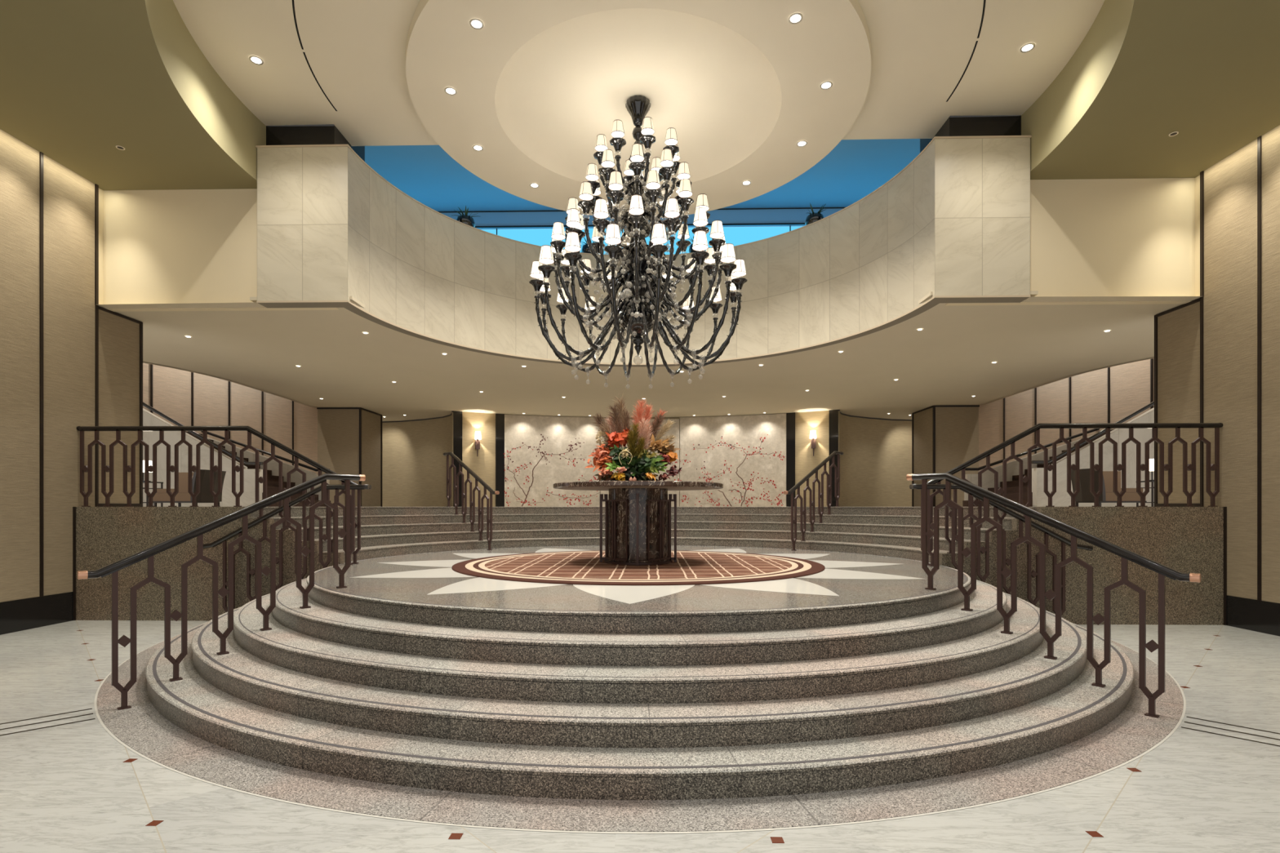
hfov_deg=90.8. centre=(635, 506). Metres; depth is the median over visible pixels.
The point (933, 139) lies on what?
trim
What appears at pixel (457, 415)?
trim
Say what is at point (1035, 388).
trim
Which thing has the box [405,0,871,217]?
ceiling
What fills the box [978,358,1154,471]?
wall
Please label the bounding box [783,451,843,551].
balustrade
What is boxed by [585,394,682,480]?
flower arrangement
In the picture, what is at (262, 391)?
trim
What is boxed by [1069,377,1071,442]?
trim
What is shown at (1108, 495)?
armchair
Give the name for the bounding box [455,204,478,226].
potted plant
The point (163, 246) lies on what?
wall
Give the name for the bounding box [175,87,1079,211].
ceiling
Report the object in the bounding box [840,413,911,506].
wall
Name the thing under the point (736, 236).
window
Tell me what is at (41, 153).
trim
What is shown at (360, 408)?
trim
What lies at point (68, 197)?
wall
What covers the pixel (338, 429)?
wall
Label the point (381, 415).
trim
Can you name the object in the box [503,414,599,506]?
mural panel
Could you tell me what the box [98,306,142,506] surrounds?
trim
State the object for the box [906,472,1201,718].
balustrade
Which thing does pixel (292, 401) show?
trim
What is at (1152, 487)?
side table
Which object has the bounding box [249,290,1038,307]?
trim
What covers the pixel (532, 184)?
recessed light
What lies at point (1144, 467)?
balustrade
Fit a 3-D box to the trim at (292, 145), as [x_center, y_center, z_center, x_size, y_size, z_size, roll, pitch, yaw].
[-4.498,-3.823,8.660,1.263,2.122,0.285,0,0,1]
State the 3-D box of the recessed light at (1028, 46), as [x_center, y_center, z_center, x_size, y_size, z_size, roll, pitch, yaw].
[4.504,-5.274,7.255,0.151,0.009,0.151,0,0,1]
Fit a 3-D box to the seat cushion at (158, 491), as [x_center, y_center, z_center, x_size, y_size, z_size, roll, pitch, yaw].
[-7.842,-0.271,10.994,0.630,0.074,0.525,0,0,1]
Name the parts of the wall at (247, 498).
handrail, handrail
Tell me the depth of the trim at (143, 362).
14.01 m
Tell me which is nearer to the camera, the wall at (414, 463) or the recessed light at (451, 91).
the recessed light at (451, 91)
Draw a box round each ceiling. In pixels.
[0,0,1279,190]
[97,296,1201,421]
[173,0,1104,146]
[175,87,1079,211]
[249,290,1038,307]
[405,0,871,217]
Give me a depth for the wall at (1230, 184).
7.85 m
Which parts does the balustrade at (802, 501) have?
handrail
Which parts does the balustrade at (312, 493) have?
handrail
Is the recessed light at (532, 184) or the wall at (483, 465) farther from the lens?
the wall at (483, 465)
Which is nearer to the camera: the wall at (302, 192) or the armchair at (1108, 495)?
the wall at (302, 192)
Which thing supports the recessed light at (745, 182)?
in the ceiling at (738, 83)
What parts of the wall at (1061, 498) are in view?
handrail, handrail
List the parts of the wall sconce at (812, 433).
lamp shade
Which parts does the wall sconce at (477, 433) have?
lamp shade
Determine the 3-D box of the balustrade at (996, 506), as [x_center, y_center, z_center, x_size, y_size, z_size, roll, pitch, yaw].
[4.611,0.605,7.951,2.236,1.789,0.064,0,0,1]
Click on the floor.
(68, 784)
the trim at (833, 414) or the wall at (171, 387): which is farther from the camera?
the trim at (833, 414)
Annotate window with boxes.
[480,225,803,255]
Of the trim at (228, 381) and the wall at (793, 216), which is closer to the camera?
the wall at (793, 216)
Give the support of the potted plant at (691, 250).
on the trim at (933, 139)
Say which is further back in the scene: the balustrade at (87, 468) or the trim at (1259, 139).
the balustrade at (87, 468)
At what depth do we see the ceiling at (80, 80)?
6.84 m
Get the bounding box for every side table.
[142,481,163,506]
[1136,480,1154,506]
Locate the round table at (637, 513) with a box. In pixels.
[553,480,723,565]
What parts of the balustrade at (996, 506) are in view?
handrail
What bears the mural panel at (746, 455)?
attached to the wall at (483, 465)
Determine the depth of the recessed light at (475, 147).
9.02 m
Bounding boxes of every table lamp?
[142,460,152,481]
[1149,458,1154,480]
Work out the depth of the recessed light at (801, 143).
8.91 m
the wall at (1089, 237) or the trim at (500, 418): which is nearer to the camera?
the wall at (1089, 237)
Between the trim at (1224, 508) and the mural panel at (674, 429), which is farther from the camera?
the mural panel at (674, 429)
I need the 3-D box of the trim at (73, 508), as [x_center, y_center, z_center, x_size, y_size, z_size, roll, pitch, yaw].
[-7.407,0.750,8.335,0.030,1.500,0.030,0,0,1]
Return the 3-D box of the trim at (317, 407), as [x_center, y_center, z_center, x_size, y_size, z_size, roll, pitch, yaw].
[-8.280,-2.745,18.292,1.298,0.039,1.402,0,0,1]
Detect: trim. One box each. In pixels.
[40,151,43,596]
[72,506,75,620]
[94,183,98,506]
[97,503,142,506]
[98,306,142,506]
[142,362,313,407]
[150,364,152,413]
[191,372,193,426]
[228,381,230,439]
[255,144,348,302]
[262,391,263,455]
[292,400,293,465]
[316,407,381,416]
[347,137,934,364]
[359,407,361,506]
[380,414,382,506]
[382,410,453,422]
[453,410,462,506]
[495,413,504,506]
[786,412,795,506]
[829,409,838,506]
[838,409,911,421]
[911,413,913,506]
[912,404,979,413]
[931,135,1031,297]
[932,405,935,506]
[982,357,1154,404]
[1003,398,1004,458]
[1034,387,1036,453]
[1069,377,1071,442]
[1107,367,1110,423]
[1150,358,1152,408]
[1154,297,1199,506]
[1155,503,1200,506]
[1200,170,1204,506]
[1223,506,1226,625]
[1257,135,1261,600]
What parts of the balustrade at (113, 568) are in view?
handrail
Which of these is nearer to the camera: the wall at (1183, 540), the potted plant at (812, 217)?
the wall at (1183, 540)
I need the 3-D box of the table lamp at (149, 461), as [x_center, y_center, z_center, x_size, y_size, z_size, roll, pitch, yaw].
[-8.736,-0.634,11.262,0.198,0.375,0.198,0,0,1]
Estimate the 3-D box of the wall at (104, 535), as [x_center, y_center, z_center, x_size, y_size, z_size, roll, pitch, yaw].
[-5.661,0.750,8.360,3.596,1.500,0.112,0,0,1]
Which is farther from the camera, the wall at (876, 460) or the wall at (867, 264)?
the wall at (876, 460)
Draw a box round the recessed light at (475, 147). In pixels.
[472,144,483,151]
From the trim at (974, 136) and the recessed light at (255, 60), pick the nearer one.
the recessed light at (255, 60)
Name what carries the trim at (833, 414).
attached to the wall at (483, 465)
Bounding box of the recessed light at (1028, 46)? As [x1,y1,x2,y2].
[1019,42,1035,52]
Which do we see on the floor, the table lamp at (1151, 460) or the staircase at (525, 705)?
the staircase at (525, 705)
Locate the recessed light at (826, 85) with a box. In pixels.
[819,80,832,89]
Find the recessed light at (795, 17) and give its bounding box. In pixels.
[788,12,803,24]
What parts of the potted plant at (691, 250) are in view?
pot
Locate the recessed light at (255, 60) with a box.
[248,55,263,65]
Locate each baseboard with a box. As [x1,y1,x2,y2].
[0,591,73,635]
[1226,595,1279,636]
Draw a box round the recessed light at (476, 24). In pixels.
[469,17,484,29]
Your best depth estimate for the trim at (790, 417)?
18.60 m
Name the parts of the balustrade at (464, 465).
handrail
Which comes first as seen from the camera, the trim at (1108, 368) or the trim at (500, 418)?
the trim at (1108, 368)
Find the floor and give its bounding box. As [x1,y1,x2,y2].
[0,620,1279,852]
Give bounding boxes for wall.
[0,128,139,602]
[75,506,344,621]
[103,124,364,311]
[142,363,317,475]
[142,401,330,506]
[257,146,347,307]
[317,408,380,506]
[335,139,946,366]
[382,415,451,506]
[438,207,844,229]
[451,410,839,506]
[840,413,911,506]
[913,406,978,506]
[920,115,1195,305]
[934,137,1030,302]
[938,506,1223,625]
[962,400,1154,506]
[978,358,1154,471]
[1157,124,1279,603]
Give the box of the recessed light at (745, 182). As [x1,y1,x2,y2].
[742,180,751,185]
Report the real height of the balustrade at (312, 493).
1.789 m
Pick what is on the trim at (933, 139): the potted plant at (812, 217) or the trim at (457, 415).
the potted plant at (812, 217)
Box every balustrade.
[75,426,371,564]
[76,473,365,710]
[203,484,369,612]
[443,452,499,550]
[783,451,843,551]
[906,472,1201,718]
[909,422,1222,564]
[911,484,1093,615]
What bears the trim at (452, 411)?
attached to the wall at (414, 463)
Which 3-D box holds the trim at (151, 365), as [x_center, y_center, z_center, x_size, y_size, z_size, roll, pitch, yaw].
[-10.668,-2.550,13.923,0.030,5.700,0.030,0,0,1]
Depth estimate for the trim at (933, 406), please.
17.21 m
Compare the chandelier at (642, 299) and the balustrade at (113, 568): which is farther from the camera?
the chandelier at (642, 299)
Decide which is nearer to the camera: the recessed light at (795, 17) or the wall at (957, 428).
the recessed light at (795, 17)
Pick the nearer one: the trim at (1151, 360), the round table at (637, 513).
the round table at (637, 513)
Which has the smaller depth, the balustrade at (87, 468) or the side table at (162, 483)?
the balustrade at (87, 468)
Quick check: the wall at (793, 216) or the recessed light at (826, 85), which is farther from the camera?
the wall at (793, 216)
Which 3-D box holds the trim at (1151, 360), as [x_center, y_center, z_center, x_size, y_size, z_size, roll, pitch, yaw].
[10.979,-2.550,13.432,0.030,5.700,0.030,0,0,1]
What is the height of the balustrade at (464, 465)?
1.801 m
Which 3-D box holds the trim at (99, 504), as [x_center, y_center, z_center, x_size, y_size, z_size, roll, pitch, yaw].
[-7.393,-0.022,9.056,0.024,0.045,0.750,0,0,1]
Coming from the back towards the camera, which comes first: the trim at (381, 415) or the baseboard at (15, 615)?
the trim at (381, 415)
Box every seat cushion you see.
[156,488,188,493]
[1105,488,1142,493]
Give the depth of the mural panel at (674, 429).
19.50 m
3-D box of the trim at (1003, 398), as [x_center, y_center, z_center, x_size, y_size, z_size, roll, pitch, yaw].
[9.639,-2.550,16.513,0.030,5.700,0.030,0,0,1]
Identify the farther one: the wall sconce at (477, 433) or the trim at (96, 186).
the wall sconce at (477, 433)
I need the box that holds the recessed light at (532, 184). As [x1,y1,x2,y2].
[529,182,539,187]
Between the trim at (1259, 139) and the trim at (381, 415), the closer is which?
the trim at (1259, 139)
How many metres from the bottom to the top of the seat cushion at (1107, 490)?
0.074 m
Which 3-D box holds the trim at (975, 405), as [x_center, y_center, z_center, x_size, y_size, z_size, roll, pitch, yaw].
[8.793,-2.745,17.904,1.298,0.039,1.402,0,0,1]
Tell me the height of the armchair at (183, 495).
0.633 m
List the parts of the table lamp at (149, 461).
lamp shade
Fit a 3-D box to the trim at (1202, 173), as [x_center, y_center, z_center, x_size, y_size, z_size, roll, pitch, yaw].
[7.479,-2.212,8.336,0.024,4.425,0.036,0,0,1]
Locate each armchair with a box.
[152,469,226,506]
[1071,468,1146,506]
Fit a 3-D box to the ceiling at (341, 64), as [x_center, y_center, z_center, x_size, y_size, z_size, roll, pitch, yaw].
[-0.003,-5.371,6.702,10.347,0.182,7.026,0,0,1]
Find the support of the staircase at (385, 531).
on the staircase at (525, 705)
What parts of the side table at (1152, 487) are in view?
leg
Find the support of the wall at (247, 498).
on the floor
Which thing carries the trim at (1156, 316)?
attached to the wall at (1230, 184)
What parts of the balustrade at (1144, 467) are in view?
handrail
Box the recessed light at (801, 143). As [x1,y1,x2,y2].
[796,140,807,146]
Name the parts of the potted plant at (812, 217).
pot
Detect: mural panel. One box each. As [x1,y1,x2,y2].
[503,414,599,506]
[600,418,679,506]
[679,413,786,506]
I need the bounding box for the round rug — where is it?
[451,550,825,585]
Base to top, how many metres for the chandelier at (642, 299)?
3.640 m
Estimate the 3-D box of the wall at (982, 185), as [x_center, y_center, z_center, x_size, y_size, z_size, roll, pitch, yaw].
[4.577,-3.813,8.443,1.245,2.100,0.232,0,0,1]
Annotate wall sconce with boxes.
[474,431,481,456]
[809,430,816,456]
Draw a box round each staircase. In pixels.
[97,545,1183,831]
[250,506,1035,563]
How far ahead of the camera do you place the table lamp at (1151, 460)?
10.83 m
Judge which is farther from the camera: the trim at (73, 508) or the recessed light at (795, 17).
the trim at (73, 508)
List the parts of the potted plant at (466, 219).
pot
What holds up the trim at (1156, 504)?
attached to the wall at (1230, 184)
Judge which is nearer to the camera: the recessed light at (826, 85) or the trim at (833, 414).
the recessed light at (826, 85)
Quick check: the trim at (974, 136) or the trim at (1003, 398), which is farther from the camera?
the trim at (1003, 398)
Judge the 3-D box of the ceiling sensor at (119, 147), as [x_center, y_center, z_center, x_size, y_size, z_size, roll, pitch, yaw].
[-6.340,-4.418,7.772,0.092,0.009,0.092,0,0,1]
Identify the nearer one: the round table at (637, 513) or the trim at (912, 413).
the round table at (637, 513)
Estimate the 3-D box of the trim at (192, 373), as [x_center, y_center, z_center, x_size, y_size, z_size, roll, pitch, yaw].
[-10.298,-2.550,14.678,0.030,5.700,0.030,0,0,1]
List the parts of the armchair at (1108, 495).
panel, seat frame, backrest, seat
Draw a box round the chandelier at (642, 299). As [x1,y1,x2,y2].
[528,95,747,386]
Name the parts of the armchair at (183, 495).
seat, seat frame, backrest, panel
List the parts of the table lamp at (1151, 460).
lamp shade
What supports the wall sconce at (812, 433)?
attached to the wall at (483, 465)
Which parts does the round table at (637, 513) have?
bronze frame, bronze frame, bronze frame, bronze frame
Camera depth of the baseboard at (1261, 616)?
7.62 m
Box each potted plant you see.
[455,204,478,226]
[581,236,595,253]
[688,235,706,253]
[804,203,826,225]
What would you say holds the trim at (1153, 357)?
attached to the wall at (1130, 383)
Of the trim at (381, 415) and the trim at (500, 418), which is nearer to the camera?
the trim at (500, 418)
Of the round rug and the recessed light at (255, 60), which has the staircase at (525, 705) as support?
the round rug
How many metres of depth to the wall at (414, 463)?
20.09 m
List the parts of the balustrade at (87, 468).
handrail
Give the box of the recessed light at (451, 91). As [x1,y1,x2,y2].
[444,86,457,95]
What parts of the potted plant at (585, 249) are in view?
pot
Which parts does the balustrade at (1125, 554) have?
handrail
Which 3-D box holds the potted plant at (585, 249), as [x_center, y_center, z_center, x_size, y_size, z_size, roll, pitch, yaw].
[-0.891,-5.106,12.454,0.475,0.441,0.379,0,0,-14]
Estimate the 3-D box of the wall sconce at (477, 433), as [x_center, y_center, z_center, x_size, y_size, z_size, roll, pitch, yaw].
[-4.601,-1.834,18.442,0.198,0.728,0.204,0,0,-25]
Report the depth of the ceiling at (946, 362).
12.37 m
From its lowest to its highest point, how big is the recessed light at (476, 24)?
0.009 m
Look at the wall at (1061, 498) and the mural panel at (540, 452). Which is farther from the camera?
the mural panel at (540, 452)
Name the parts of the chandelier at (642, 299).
lamp shade, bulb, lamp shade, lamp shade, bulb, lamp shade, lamp shade, bulb, lamp shade, lamp shade, bulb, bulb, lamp shade, lamp shade, lamp shade, bulb, arm, lamp shade, arm, lamp shade, bulb, lamp shade, lamp shade, arm, arm, lamp shade, bulb, arm, lamp shade, lamp shade, arm, lamp shade, bulb, lamp shade, bulb, arm, arm, arm, arm, arm, arm, lamp shade, bulb, arm, arm, arm, lamp shade, lamp shade, bulb, arm, lamp shade, bulb, arm, arm, arm, lamp shade, bulb, arm, arm, arm, arm, lamp shade, lamp shade, bulb, arm, lamp shade, bulb, lamp shade, arm, lamp shade, bulb, arm, arm, lamp shade, bulb, lamp shade, bulb, lamp shade, arm, arm, bulb, lamp shade, arm, arm, arm, lamp shade, arm, arm, arm, lamp shade, bulb, lamp shade, arm, lamp shade, bulb, arm, lamp shade, bulb, arm, arm, arm, arm, arm, bulb, lamp shade, arm, lamp shade, bulb, lamp shade, arm, lamp shade, bulb, arm, arm, lamp shade, arm, lamp shade, lamp shade, bulb, lamp shade, bulb, lamp shade, bulb, lamp shade, lamp shade, lamp shade, bulb, lamp shade, lamp shade, bulb, lamp shade, lamp shade, bulb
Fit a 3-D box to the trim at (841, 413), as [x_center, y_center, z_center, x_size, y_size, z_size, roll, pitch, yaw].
[8.267,-2.760,19.539,5.751,0.042,1.020,0,0,-22]
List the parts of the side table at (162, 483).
leg, leg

